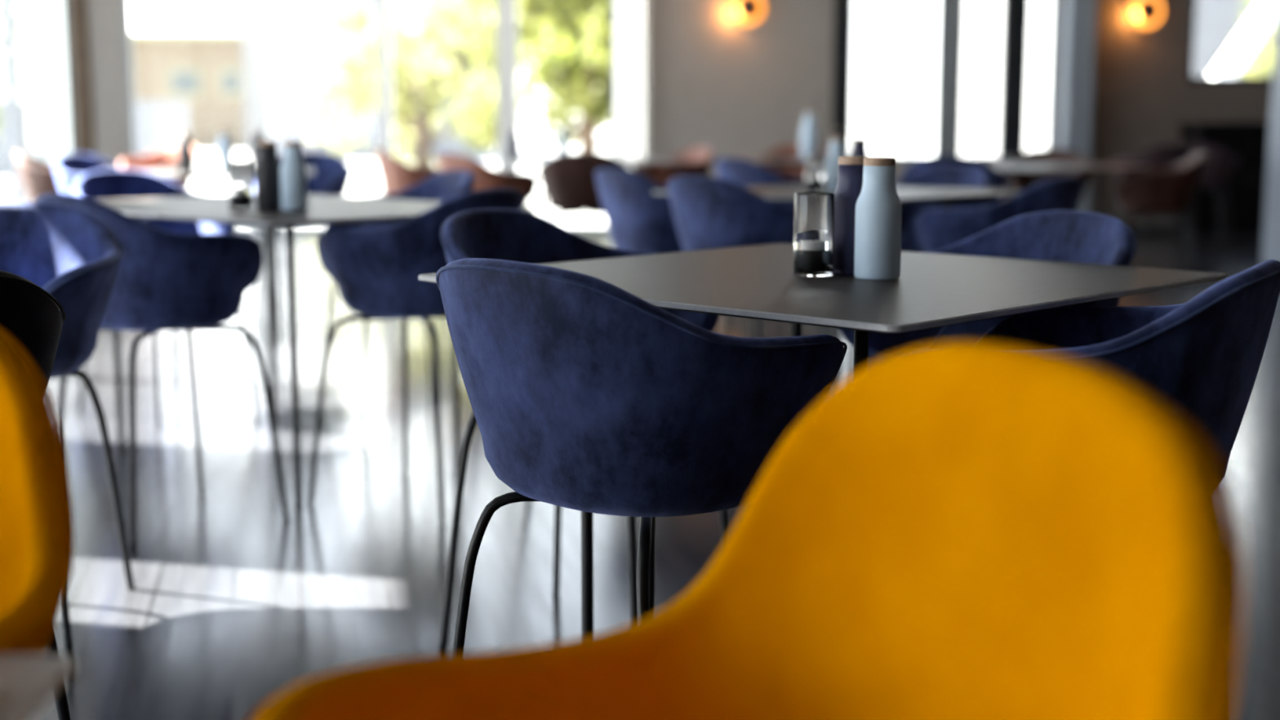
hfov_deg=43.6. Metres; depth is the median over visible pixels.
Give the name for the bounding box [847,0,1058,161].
window
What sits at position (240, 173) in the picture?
glass
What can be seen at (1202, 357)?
tub chair
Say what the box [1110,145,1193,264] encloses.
tub chair
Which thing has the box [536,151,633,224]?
tub chair
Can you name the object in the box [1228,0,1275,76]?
tree
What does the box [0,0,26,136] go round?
tree
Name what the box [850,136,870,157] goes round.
grinder
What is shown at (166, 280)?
tub chair
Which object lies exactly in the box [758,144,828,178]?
tub chair
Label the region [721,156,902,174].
dining table
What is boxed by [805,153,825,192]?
glass
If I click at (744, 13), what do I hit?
wall lamp
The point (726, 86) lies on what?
wall
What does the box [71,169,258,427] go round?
tub chair
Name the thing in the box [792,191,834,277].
glass
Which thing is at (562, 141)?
grinder
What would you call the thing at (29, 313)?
tub chair
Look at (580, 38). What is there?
tree
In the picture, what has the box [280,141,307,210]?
grinder
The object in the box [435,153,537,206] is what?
tub chair
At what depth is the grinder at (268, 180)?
4.28 m
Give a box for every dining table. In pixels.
[0,653,72,719]
[94,193,547,503]
[101,167,315,335]
[417,243,1228,638]
[514,157,683,222]
[653,183,1023,375]
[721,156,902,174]
[905,162,1149,213]
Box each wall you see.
[20,0,1271,224]
[21,0,39,158]
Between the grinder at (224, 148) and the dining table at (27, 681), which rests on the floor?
the dining table at (27, 681)
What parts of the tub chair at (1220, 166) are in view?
leg, leg, leg, leg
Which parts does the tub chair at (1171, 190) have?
leg, leg, leg, leg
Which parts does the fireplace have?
door, handle, handle, door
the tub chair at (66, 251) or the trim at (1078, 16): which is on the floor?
the tub chair at (66, 251)
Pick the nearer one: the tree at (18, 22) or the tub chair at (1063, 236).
the tub chair at (1063, 236)
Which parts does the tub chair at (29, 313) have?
leg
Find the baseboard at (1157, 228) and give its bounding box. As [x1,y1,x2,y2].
[1128,224,1176,233]
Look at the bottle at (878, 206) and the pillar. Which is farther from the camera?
the pillar
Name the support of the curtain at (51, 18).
on the floor
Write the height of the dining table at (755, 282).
0.742 m
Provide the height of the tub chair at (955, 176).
0.814 m
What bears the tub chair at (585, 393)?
on the floor
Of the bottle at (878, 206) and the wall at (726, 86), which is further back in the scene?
the wall at (726, 86)
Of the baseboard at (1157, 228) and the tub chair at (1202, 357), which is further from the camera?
the baseboard at (1157, 228)
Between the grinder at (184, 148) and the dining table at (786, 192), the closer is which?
the dining table at (786, 192)
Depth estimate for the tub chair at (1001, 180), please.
7.64 m
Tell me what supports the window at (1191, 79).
in the wall at (726, 86)
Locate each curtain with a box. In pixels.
[36,0,72,163]
[616,0,648,168]
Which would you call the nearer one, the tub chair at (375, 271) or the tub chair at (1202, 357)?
the tub chair at (1202, 357)
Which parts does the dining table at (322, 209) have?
leg, leg, leg, leg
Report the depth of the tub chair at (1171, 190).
8.38 m
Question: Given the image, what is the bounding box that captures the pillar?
[1261,0,1279,262]
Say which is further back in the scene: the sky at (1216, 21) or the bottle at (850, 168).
the sky at (1216, 21)
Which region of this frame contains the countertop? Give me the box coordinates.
[1177,122,1269,127]
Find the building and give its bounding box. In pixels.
[0,101,189,177]
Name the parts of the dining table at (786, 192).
leg, leg, leg, leg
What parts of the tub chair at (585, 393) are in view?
leg, leg, leg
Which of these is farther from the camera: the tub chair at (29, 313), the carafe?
the carafe
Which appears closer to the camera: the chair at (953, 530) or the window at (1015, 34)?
the chair at (953, 530)
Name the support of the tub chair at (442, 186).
on the floor
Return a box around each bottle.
[833,155,868,275]
[853,157,902,279]
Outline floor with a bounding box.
[31,232,1279,719]
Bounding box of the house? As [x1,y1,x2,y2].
[130,0,247,151]
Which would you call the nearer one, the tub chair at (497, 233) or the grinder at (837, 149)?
the tub chair at (497, 233)
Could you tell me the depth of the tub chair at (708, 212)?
4.82 m
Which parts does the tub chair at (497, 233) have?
leg, leg, leg, leg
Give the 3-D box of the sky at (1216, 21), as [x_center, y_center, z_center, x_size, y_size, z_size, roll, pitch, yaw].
[19.750,-9.945,41.964,21.500,9.500,15.050,0,9,0]
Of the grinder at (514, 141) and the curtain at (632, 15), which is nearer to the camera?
the grinder at (514, 141)
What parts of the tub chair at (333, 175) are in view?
leg, leg, leg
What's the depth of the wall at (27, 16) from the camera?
13.47 m
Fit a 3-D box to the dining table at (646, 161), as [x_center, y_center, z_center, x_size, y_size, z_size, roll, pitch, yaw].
[-0.280,-0.844,9.732,0.951,0.742,0.901,-1,9,-8]
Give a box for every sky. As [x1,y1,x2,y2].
[241,0,496,159]
[960,0,1275,155]
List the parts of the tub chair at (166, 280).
leg, leg, leg, leg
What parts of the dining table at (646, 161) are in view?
leg, leg, leg, leg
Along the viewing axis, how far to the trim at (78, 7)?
13.74 m
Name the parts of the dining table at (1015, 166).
leg, leg, leg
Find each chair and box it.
[0,202,134,654]
[0,270,71,719]
[0,326,74,654]
[13,150,62,202]
[35,193,289,551]
[53,153,123,195]
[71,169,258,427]
[119,143,199,189]
[250,341,1245,719]
[252,151,353,314]
[307,187,524,524]
[322,169,475,426]
[373,150,439,194]
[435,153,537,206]
[435,257,847,654]
[439,208,729,653]
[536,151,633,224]
[595,167,742,337]
[635,146,715,187]
[666,175,840,385]
[715,157,836,337]
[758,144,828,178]
[834,164,992,382]
[839,210,1136,364]
[900,155,1011,205]
[913,176,1084,252]
[977,259,1279,482]
[1000,148,1093,203]
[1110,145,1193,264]
[1113,151,1208,300]
[1161,143,1240,256]
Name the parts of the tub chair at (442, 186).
leg, leg, leg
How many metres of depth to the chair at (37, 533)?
1.40 m
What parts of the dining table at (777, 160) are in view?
leg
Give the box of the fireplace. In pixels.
[1175,122,1269,240]
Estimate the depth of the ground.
53.16 m
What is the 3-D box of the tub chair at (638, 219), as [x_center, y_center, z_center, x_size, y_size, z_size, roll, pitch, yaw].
[0.089,-0.295,5.839,0.473,0.814,0.529,-5,10,-30]
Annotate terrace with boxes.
[205,191,607,225]
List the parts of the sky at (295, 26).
pane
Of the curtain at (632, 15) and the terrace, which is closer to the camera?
the curtain at (632, 15)
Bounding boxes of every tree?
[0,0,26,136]
[281,0,544,172]
[450,0,612,152]
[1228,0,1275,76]
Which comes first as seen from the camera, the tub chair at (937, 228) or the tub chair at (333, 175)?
the tub chair at (937, 228)
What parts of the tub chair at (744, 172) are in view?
leg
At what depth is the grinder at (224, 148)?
7.41 m
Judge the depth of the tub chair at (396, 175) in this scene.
8.91 m
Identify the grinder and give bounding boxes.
[177,132,193,172]
[217,132,232,172]
[251,132,263,171]
[255,141,281,209]
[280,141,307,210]
[509,129,520,160]
[556,129,568,155]
[826,137,846,192]
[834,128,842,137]
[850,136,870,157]
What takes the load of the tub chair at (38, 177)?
on the floor
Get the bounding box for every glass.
[227,161,253,209]
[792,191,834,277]
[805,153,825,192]
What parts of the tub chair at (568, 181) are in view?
leg, leg, leg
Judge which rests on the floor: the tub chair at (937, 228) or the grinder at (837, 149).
the tub chair at (937, 228)
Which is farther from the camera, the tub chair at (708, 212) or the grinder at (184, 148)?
the grinder at (184, 148)
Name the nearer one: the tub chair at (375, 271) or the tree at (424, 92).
the tub chair at (375, 271)
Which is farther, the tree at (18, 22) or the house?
the house
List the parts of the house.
pane, pane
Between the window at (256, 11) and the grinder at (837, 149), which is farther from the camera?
the window at (256, 11)
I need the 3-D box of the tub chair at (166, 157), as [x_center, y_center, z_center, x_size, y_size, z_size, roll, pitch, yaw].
[-3.338,-1.097,11.182,0.529,0.814,0.473,5,10,30]
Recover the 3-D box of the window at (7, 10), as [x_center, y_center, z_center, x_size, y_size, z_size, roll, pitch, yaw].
[-4.316,-1.992,9.268,0.090,3.150,8.571,-1,9,-10]
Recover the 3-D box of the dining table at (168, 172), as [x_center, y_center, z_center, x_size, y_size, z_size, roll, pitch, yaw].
[-2.050,-0.525,7.606,1.001,0.742,0.901,-2,9,-12]
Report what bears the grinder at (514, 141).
on the dining table at (646, 161)
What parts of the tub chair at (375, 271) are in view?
leg, leg, leg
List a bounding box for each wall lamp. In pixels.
[728,0,766,27]
[1126,0,1164,31]
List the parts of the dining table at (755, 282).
leg, leg, leg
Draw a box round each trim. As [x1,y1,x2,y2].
[70,0,93,155]
[831,0,849,155]
[1057,0,1097,212]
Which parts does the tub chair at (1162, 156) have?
leg, leg, leg, leg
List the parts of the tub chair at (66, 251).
leg, leg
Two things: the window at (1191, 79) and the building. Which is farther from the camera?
the building
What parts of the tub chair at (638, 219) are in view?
leg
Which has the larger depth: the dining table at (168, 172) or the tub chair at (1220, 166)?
the tub chair at (1220, 166)
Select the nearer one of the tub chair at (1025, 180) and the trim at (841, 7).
the tub chair at (1025, 180)
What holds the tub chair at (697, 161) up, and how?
on the floor
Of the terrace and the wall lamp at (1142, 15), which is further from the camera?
the terrace
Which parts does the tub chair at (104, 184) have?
leg, leg, leg, leg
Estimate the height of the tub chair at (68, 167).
0.814 m
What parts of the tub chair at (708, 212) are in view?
leg, leg, leg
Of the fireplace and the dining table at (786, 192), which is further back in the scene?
the fireplace
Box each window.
[0,0,45,202]
[120,0,617,232]
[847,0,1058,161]
[1188,0,1271,82]
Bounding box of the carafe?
[800,109,818,159]
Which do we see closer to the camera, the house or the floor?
the floor
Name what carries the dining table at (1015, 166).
on the floor
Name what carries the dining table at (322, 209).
on the floor
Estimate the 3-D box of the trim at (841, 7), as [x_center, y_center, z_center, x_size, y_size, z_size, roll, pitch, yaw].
[1.725,-3.378,13.620,0.130,4.600,0.060,0,9,0]
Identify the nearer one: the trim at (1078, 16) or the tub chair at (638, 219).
the tub chair at (638, 219)
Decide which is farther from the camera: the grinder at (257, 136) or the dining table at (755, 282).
the grinder at (257, 136)
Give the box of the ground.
[0,133,933,202]
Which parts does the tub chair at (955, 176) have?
leg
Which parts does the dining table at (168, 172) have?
leg, leg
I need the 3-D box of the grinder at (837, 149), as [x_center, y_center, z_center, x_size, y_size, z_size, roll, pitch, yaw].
[0.655,-0.649,5.322,0.070,0.184,0.070,0,9,0]

